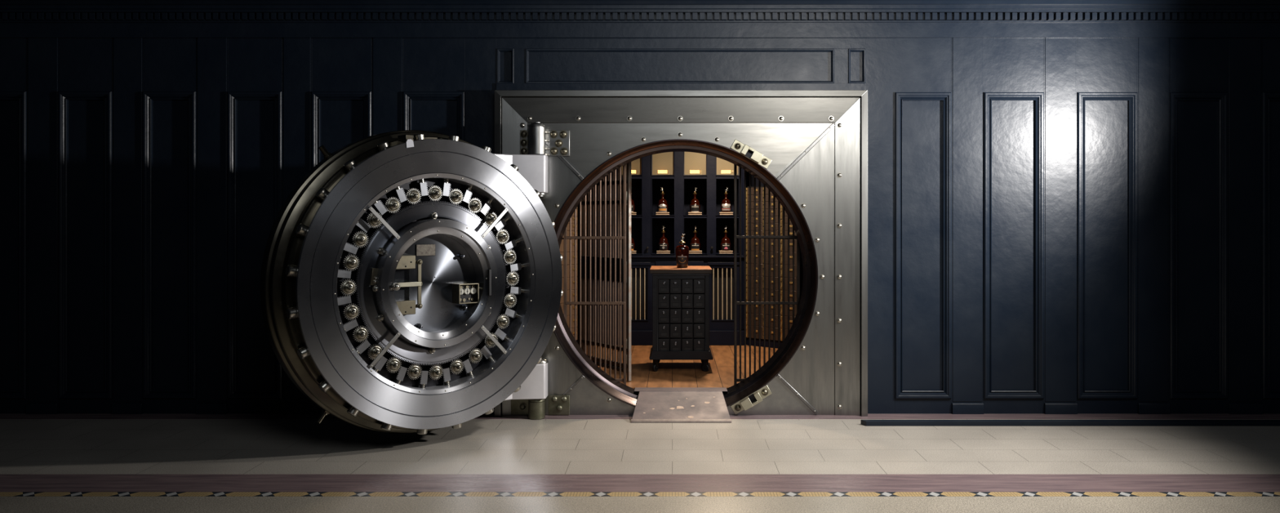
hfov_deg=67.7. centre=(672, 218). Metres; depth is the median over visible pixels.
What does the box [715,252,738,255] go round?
shelf
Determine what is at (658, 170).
lamp
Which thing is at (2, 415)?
trim
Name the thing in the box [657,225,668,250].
bottle
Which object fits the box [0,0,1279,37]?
trim
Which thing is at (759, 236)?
gate panel
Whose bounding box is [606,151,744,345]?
display cabinet
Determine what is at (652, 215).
shelf
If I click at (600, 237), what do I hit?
gate panel
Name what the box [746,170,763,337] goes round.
wall
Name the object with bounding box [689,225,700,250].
bottle
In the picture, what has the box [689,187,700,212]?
bottle
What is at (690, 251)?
display stand
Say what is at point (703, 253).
shelf
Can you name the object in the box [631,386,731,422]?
ramp
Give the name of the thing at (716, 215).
shelf
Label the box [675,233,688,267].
bottle
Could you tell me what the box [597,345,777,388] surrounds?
floor
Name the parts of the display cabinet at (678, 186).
frame, vent frame, drawer, frame, drawer, frame, vent frame, drawer, frame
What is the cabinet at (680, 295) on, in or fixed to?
on the floor at (670, 372)
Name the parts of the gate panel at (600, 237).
rail, rail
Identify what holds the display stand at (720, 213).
on the display cabinet at (678, 186)
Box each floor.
[0,418,1279,474]
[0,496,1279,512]
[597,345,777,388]
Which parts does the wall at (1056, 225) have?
panel moulding, panel moulding, panel moulding, panel moulding, panel moulding, panel moulding, panel moulding, panel moulding, panel moulding, panel moulding, panel moulding, panel moulding, panel moulding, panel moulding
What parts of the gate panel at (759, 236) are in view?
rail, rail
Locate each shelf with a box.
[622,252,641,255]
[652,215,674,217]
[652,252,674,255]
[684,215,706,217]
[688,252,706,255]
[715,215,738,217]
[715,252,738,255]
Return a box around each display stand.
[655,212,669,214]
[656,250,670,253]
[688,212,702,214]
[688,250,702,253]
[718,250,733,253]
[719,212,733,214]
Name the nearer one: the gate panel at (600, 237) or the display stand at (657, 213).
the gate panel at (600, 237)
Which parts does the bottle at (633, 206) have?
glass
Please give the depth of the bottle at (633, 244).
10.51 m
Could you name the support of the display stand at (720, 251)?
on the countertop
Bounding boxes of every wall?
[0,37,1279,413]
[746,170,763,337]
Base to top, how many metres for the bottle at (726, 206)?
0.277 m
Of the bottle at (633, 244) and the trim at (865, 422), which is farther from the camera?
the bottle at (633, 244)
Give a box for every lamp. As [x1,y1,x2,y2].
[657,169,670,174]
[689,169,702,174]
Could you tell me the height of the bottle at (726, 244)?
0.278 m
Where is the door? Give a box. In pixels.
[260,129,563,434]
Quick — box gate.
[577,161,631,381]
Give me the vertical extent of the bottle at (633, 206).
0.277 m
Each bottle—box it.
[631,187,635,212]
[631,231,635,250]
[657,186,667,212]
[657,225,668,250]
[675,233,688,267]
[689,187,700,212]
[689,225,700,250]
[720,187,731,212]
[720,225,731,250]
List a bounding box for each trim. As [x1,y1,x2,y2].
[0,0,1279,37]
[0,413,1279,418]
[0,474,1279,491]
[0,491,1279,496]
[860,419,1279,425]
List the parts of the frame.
edge trim, splay plate, hinge plate, hinge plate, plate, hinge plate, hinge plate, plate, plate, splay plate, edge trim, plate, plate, splay plate, edge trim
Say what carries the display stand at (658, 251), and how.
on the countertop
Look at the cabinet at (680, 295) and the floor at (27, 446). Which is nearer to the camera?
the floor at (27, 446)
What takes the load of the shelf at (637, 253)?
attached to the display cabinet at (678, 186)
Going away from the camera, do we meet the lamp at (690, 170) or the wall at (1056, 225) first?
the wall at (1056, 225)
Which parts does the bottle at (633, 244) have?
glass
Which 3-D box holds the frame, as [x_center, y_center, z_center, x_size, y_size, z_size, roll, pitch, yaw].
[0.068,0.269,7.575,2.917,2.545,0.519,0,0,0]
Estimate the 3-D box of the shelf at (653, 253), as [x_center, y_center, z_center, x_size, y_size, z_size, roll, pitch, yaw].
[-0.101,0.394,10.662,0.245,0.019,0.396,0,0,0]
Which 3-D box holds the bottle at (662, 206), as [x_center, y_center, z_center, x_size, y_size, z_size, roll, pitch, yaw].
[-0.106,-0.210,10.543,0.117,0.277,0.120,0,0,0]
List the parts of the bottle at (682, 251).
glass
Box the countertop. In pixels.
[606,255,744,257]
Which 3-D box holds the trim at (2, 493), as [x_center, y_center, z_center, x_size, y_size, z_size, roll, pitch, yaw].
[0.202,1.553,5.343,17.353,0.021,0.087,0,0,0]
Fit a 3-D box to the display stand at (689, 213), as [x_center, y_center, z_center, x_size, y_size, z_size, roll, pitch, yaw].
[0.251,-0.056,10.545,0.150,0.030,0.110,0,0,0]
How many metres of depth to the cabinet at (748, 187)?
10.26 m
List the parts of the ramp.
sill plate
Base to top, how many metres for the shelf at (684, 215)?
0.033 m
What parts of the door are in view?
latch plate, threaded rod, lever arm, threaded rod, threaded rod, name plate, recess plate, threaded rod, threaded rod, movement plate, threaded rod, threaded rod, threaded rod, threaded rod, hinge arm, hinge arm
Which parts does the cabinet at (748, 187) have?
box door, box door, box door, box door, box door, box door, box door, box door, box door, box door, box door, box door, box door, box door, box door, box door, box door, box door, box door, box door, box door, box door, box door, box door, box door, box door, box door, box door, box door, box door, box door, box door, box door, box door, box door, box door, box door, box door, box door, box door, box door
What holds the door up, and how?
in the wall
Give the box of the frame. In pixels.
[494,89,867,419]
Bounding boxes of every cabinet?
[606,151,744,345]
[649,266,713,371]
[746,186,803,348]
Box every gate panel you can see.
[564,164,626,384]
[733,164,799,384]
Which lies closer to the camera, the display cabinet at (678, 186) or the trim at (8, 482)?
the trim at (8, 482)
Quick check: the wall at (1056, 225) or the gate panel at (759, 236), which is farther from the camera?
the gate panel at (759, 236)
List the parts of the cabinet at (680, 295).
drawer, drawer, drawer, drawer, drawer, drawer, drawer, drawer, drawer, drawer, moulding, drawer, drawer, drawer, drawer, drawer, drawer, drawer, drawer, drawer, drawer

